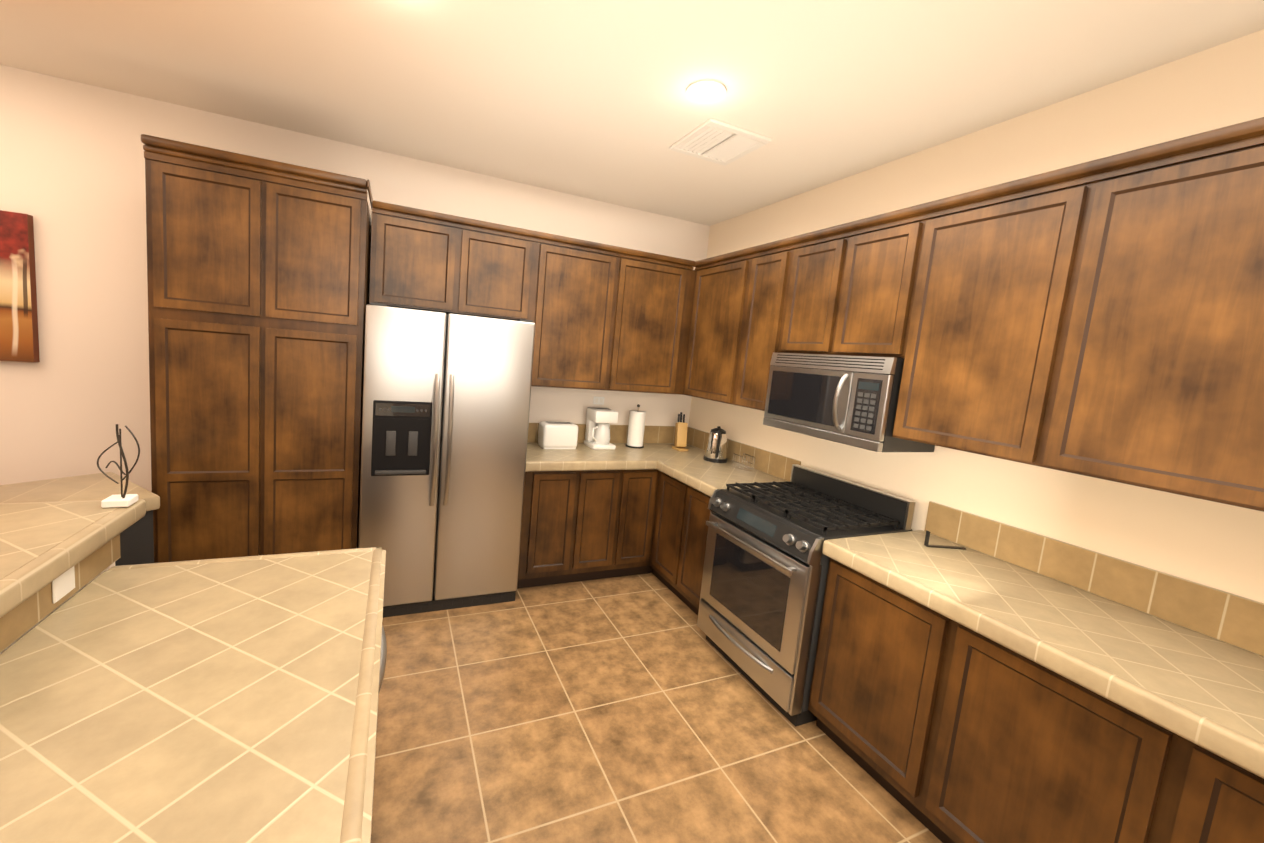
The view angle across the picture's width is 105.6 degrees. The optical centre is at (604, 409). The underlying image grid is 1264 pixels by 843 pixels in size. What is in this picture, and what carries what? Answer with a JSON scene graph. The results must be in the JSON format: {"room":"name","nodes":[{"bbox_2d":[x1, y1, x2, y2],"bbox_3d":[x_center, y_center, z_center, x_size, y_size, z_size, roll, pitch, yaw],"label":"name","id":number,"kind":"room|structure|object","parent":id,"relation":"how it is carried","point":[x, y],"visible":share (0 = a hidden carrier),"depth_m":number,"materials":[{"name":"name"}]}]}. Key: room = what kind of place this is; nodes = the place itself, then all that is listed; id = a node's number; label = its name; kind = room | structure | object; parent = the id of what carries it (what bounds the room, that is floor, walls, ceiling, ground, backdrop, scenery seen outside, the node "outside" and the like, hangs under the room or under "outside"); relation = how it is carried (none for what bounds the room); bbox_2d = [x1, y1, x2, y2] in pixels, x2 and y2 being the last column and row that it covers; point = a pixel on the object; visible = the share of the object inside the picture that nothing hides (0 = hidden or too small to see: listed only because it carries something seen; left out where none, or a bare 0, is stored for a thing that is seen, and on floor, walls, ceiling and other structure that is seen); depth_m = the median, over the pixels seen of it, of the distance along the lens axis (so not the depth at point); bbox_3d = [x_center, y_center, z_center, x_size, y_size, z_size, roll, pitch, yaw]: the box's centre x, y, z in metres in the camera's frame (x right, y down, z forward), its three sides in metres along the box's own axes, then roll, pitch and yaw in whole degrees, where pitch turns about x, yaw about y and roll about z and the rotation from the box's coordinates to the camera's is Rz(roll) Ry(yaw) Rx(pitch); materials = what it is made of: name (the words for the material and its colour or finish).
{"room":"kitchen","nodes":[
{"label":"kitchen","id":0,"kind":"room"},
{"bbox_2d":[0,65,709,491],"bbox_3d":[-2.219,-0.295,2.986,6.710,2.810,0.100,2,7,-24],"label":"wall","id":1,"kind":"structure","parent":0,"point":[72,171],"depth_m":2.66,"materials":[{"name":"beige paint"}]},
{"bbox_2d":[0,210,39,361],"bbox_3d":[-3.682,-0.655,2.219,1.490,0.760,0.044,2,7,-24],"label":"painting","id":2,"kind":"object","parent":1,"relation":"attached to","point":[19,339],"visible":1,"depth_m":2.48,"materials":[{"name":"brown fabric"}]},
{"bbox_2d":[369,205,460,314],"bbox_3d":[-1.213,-0.914,3.062,0.489,0.542,0.378,2,7,-24],"label":"upper cabinet","id":3,"kind":"object","parent":1,"relation":"attached to","point":[415,263],"depth_m":2.89,"materials":[{"name":"brown wood"}]},
{"bbox_2d":[457,221,540,320],"bbox_3d":[-0.767,-0.897,3.257,0.486,0.542,0.378,2,7,-24],"label":"upper cabinet","id":4,"kind":"object","parent":1,"relation":"attached to","point":[499,266],"depth_m":3.09,"materials":[{"name":"brown wood"}]},
{"bbox_2d":[531,237,620,390],"bbox_3d":[-0.286,-0.660,3.501,0.605,0.982,0.378,2,7,-24],"label":"upper cabinet","id":5,"kind":"object","parent":1,"relation":"attached to","point":[575,303],"depth_m":3.34,"materials":[{"name":"brown wood"}]},
{"bbox_2d":[593,396,604,404],"bbox_3d":[-0.043,-0.072,3.899,0.096,0.064,0.008,2,7,-24],"label":"electrical outlet","id":6,"kind":"object","parent":1,"relation":"attached to","point":[598,400],"visible":1,"depth_m":3.90,"materials":[{"name":"white plastic"}]},
{"bbox_2d":[609,249,688,393],"bbox_3d":[0.252,-0.640,3.736,0.570,0.982,0.378,2,7,-24],"label":"upper cabinet","id":7,"kind":"object","parent":1,"relation":"attached to","point":[651,296],"depth_m":3.57,"materials":[{"name":"brown wood"}]},
{"bbox_2d":[0,0,1263,225],"bbox_3d":[-0.546,-1.194,-0.760,6.710,0.100,7.980,2,7,-24],"label":"ceiling","id":8,"kind":"structure","parent":0,"point":[586,98],"depth_m":2.02,"materials":[{"name":"paint"}]},
{"bbox_2d":[686,79,725,102],"bbox_3d":[0.441,-1.374,2.069,0.170,0.008,0.170,2,7,-24],"label":"recessed light","id":9,"kind":"object","parent":8,"relation":"in","point":[706,91],"visible":1,"depth_m":2.06,"materials":[{"name":"white"}]},
{"bbox_2d":[669,118,771,165],"bbox_3d":[0.607,-1.407,2.540,0.380,0.018,0.385,2,7,-24],"label":"ceiling vent","id":10,"kind":"object","parent":8,"relation":"in","point":[717,141],"visible":0.98,"depth_m":2.51,"materials":[{"name":"white"}]},
{"bbox_2d":[371,567,941,842],"bbox_3d":[-0.798,1.686,-0.433,6.710,0.100,7.980,2,7,-24],"label":"floor","id":11,"kind":"structure","parent":0,"point":[639,708],"depth_m":2.06,"materials":[{"name":"tile"}]},
{"bbox_2d":[0,499,145,653],"bbox_3d":[-1.050,1.002,0.102,0.410,1.092,2.940,2,7,-24],"label":"raised bar","id":12,"kind":"object","parent":11,"relation":"on","point":[43,545],"visible":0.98,"depth_m":1.16,"materials":[{"name":"beige tile"}]},
{"bbox_2d":[52,566,74,603],"bbox_3d":[-1.323,0.422,1.172,0.006,0.072,0.080,2,7,-24],"label":"outlet","id":13,"kind":"object","parent":12,"relation":"attached to","point":[63,584],"visible":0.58,"depth_m":1.17,"materials":[{"name":"white plastic"}]},
{"bbox_2d":[97,424,139,507],"bbox_3d":[-1.387,0.157,1.368,0.098,0.237,0.060,2,7,-24],"label":"wire sculpture","id":14,"kind":"object","parent":12,"relation":"on","point":[122,499],"visible":1,"depth_m":1.36,"materials":[{"name":"black metal"}]},
{"bbox_2d":[0,472,159,565],"bbox_3d":[-2.285,0.796,1.730,0.520,0.920,0.900,9,7,29],"label":"counter","id":15,"kind":"object","parent":11,"relation":"on","point":[136,542],"visible":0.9,"depth_m":1.92,"materials":[{"name":"beige tile"}]},
{"bbox_2d":[141,134,372,562],"bbox_3d":[-1.889,-0.057,2.757,0.927,2.447,0.638,2,7,-24],"label":"pantry cabinet","id":16,"kind":"object","parent":11,"relation":"on","point":[258,275],"visible":0.88,"depth_m":2.46,"materials":[{"name":"brown wood"}]},
{"bbox_2d":[379,625,386,691],"bbox_3d":[-0.931,1.002,1.220,0.664,0.860,0.600,2,7,-24],"label":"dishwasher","id":17,"kind":"object","parent":11,"relation":"on","point":[383,656],"visible":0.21,"depth_m":1.28,"materials":[{"name":"silver"}]},
{"bbox_2d":[358,302,535,617],"bbox_3d":[-1.032,0.300,3.094,0.930,1.812,0.740,2,7,-24],"label":"fridge","id":18,"kind":"object","parent":11,"relation":"on","point":[446,411],"visible":0.98,"depth_m":2.81,"materials":[{"name":"grey metal"}]},
{"bbox_2d":[517,471,580,588],"bbox_3d":[-0.494,0.782,3.502,0.366,0.860,0.608,2,7,-24],"label":"base cabinet","id":19,"kind":"object","parent":11,"relation":"on","point":[548,542],"depth_m":3.23,"materials":[{"name":"brown wood"}]},
{"bbox_2d":[525,423,709,471],"bbox_3d":[0.123,0.276,3.665,1.634,0.218,0.658,2,7,-24],"label":"countertop","id":20,"kind":"structure","parent":19,"relation":"on","point":[582,458],"depth_m":3.50,"materials":[{"name":"tile"}]},
{"bbox_2d":[538,421,577,448],"bbox_3d":[-0.342,0.192,3.617,0.285,0.187,0.180,2,7,-24],"label":"toaster","id":21,"kind":"object","parent":20,"relation":"on","point":[556,435],"visible":1,"depth_m":3.54,"materials":[{"name":"white plastic"}]},
{"bbox_2d":[584,407,617,449],"bbox_3d":[-0.034,0.147,3.749,0.207,0.300,0.210,2,7,-24],"label":"coffee maker","id":22,"kind":"object","parent":20,"relation":"on","point":[597,432],"visible":1,"depth_m":3.68,"materials":[{"name":"white plastic"}]},
{"bbox_2d":[625,404,645,447],"bbox_3d":[0.264,0.130,3.903,0.150,0.350,0.150,2,7,-24],"label":"paper towel","id":23,"kind":"object","parent":20,"relation":"on","point":[636,427],"visible":1,"depth_m":3.85,"materials":[{"name":"white paper"}]},
{"bbox_2d":[672,412,688,450],"bbox_3d":[0.638,0.179,3.952,0.119,0.308,0.159,2,7,-24],"label":"knife block","id":24,"kind":"object","parent":20,"relation":"on","point":[680,442],"visible":1,"depth_m":3.91,"materials":[{"name":"brown wood"}]},
{"bbox_2d":[573,470,624,581],"bbox_3d":[-0.176,0.794,3.641,0.328,0.860,0.608,2,7,-24],"label":"base cabinet","id":25,"kind":"object","parent":11,"relation":"on","point":[599,511],"depth_m":3.38,"materials":[{"name":"brown wood"}]},
{"bbox_2d":[617,469,656,576],"bbox_3d":[0.105,0.805,3.764,0.286,0.860,0.608,2,7,-24],"label":"base cabinet","id":26,"kind":"object","parent":11,"relation":"on","point":[640,485],"depth_m":3.50,"materials":[{"name":"brown wood"}]},
{"bbox_2d":[645,470,684,591],"bbox_3d":[0.718,0.887,3.509,0.627,0.860,0.400,2,7,-24],"label":"base cabinet","id":27,"kind":"object","parent":11,"relation":"on","point":[667,503],"depth_m":3.40,"materials":[{"name":"brown wood"}]},
{"bbox_2d":[657,435,800,496],"bbox_3d":[0.831,0.386,3.241,0.670,0.218,0.698,2,7,-24],"label":"countertop","id":28,"kind":"structure","parent":27,"relation":"on","point":[689,467],"depth_m":3.34,"materials":[{"name":"tile"}]},
{"bbox_2d":[703,426,726,462],"bbox_3d":[0.862,0.259,3.611,0.176,0.264,0.211,2,7,-24],"label":"kettle","id":29,"kind":"object","parent":28,"relation":"on","point":[716,449],"visible":1,"depth_m":3.57,"materials":[{"name":"silver metal"}]},
{"bbox_2d":[732,453,754,470],"bbox_3d":[0.991,0.374,3.406,0.096,0.100,0.124,2,7,-24],"label":"wire rack","id":30,"kind":"object","parent":28,"relation":"on","point":[739,467],"visible":1,"depth_m":3.41,"materials":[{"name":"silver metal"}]},
{"bbox_2d":[673,484,710,614],"bbox_3d":[0.868,0.940,3.160,0.627,0.860,0.368,2,7,-24],"label":"base cabinet","id":31,"kind":"object","parent":11,"relation":"on","point":[692,535],"depth_m":3.10,"materials":[{"name":"brown wood"}]},
{"bbox_2d":[697,464,914,726],"bbox_3d":[1.021,0.913,2.599,0.739,1.066,0.756,2,7,-24],"label":"range","id":32,"kind":"object","parent":11,"relation":"on","point":[765,571],"visible":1,"depth_m":2.38,"materials":[{"name":"grey metal"}]},
{"bbox_2d":[808,558,944,812],"bbox_3d":[1.344,1.107,2.058,0.627,0.860,0.528,2,7,-24],"label":"base cabinet","id":33,"kind":"object","parent":11,"relation":"on","point":[875,665],"depth_m":1.90,"materials":[{"name":"brown wood"}]},
{"bbox_2d":[911,617,1172,842],"bbox_3d":[1.552,1.179,1.577,0.627,0.860,0.530,2,7,-24],"label":"base cabinet","id":34,"kind":"object","parent":11,"relation":"on","point":[939,727],"depth_m":1.45,"materials":[{"name":"brown wood"}]},
{"bbox_2d":[1145,733,1263,842],"bbox_3d":[1.760,1.252,1.095,0.627,0.860,0.530,2,7,-24],"label":"base cabinet","id":35,"kind":"object","parent":11,"relation":"on","point":[1203,796],"depth_m":1.13,"materials":[{"name":"brown wood"}]},
{"bbox_2d":[822,501,1263,778],"bbox_3d":[1.770,0.715,1.066,0.670,0.218,2.558,2,7,-24],"label":"countertop","id":36,"kind":"structure","parent":35,"relation":"on","point":[1179,657],"depth_m":1.55,"materials":[{"name":"tile"}]},
{"bbox_2d":[924,530,965,549],"bbox_3d":[1.528,0.582,2.138,0.185,0.070,0.022,5,6,-3],"label":"utensil","id":37,"kind":"object","parent":36,"relation":"on","point":[926,541],"visible":1,"depth_m":2.13,"materials":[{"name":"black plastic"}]},
{"bbox_3d":[-0.583,1.143,0.248,0.668,0.860,2.800,2,7,-24],"label":"cabinet","id":38,"kind":"object","parent":11,"relation":"on","visible":0},
{"bbox_2d":[0,547,385,842],"bbox_3d":[-0.528,0.685,0.226,0.718,0.067,2.842,2,7,-24],"label":"countertop","id":39,"kind":"structure","parent":38,"relation":"on","point":[228,700],"depth_m":0.90,"materials":[{"name":"tile"}]},
{"bbox_2d":[688,29,1263,602],"bbox_3d":[2.374,0.368,0.682,0.100,2.810,7.880,2,7,-24],"label":"wall","id":40,"kind":"structure","parent":0,"point":[1210,543],"depth_m":1.93,"materials":[{"name":"beige paint"}]},
{"bbox_2d":[681,253,744,403],"bbox_3d":[0.930,-0.554,3.504,0.343,0.982,0.640,2,7,-24],"label":"upper cabinet","id":41,"kind":"object","parent":40,"relation":"attached to","point":[715,311],"depth_m":3.42,"materials":[{"name":"brown wood"}]},
{"bbox_2d":[729,241,788,410],"bbox_3d":[1.126,-0.486,3.051,0.343,0.982,0.357,2,7,-24],"label":"upper cabinet","id":42,"kind":"object","parent":40,"relation":"attached to","point":[764,268],"depth_m":3.01,"materials":[{"name":"brown wood"}]},
{"bbox_2d":[773,229,840,354],"bbox_3d":[1.286,-0.614,2.697,0.343,0.621,0.377,2,7,-24],"label":"upper cabinet","id":43,"kind":"object","parent":40,"relation":"attached to","point":[810,281],"depth_m":2.65,"materials":[{"name":"brown wood"}]},
{"bbox_2d":[825,209,916,357],"bbox_3d":[1.436,-0.561,2.348,0.343,0.621,0.389,2,7,-24],"label":"upper cabinet","id":44,"kind":"object","parent":40,"relation":"attached to","point":[873,263],"depth_m":2.29,"materials":[{"name":"brown wood"}]},
{"bbox_2d":[763,352,934,451],"bbox_3d":[1.264,-0.065,2.557,0.456,0.430,0.756,2,7,-24],"label":"microwave","id":45,"kind":"object","parent":44,"relation":"attached to","point":[848,400],"visible":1,"depth_m":2.35,"materials":[{"name":"silver metal"}]},
{"bbox_2d":[892,169,1084,463],"bbox_3d":[1.605,-0.318,1.941,0.343,0.982,0.552,2,7,-24],"label":"upper cabinet","id":46,"kind":"object","parent":40,"relation":"attached to","point":[987,271],"depth_m":1.84,"materials":[{"name":"brown wood"}]},
{"bbox_2d":[1029,125,1263,511],"bbox_3d":[1.821,-0.242,1.440,0.343,0.982,0.550,2,7,-24],"label":"upper cabinet","id":47,"kind":"object","parent":40,"relation":"attached to","point":[1101,319],"depth_m":1.41,"materials":[{"name":"brown wood"}]}
]}

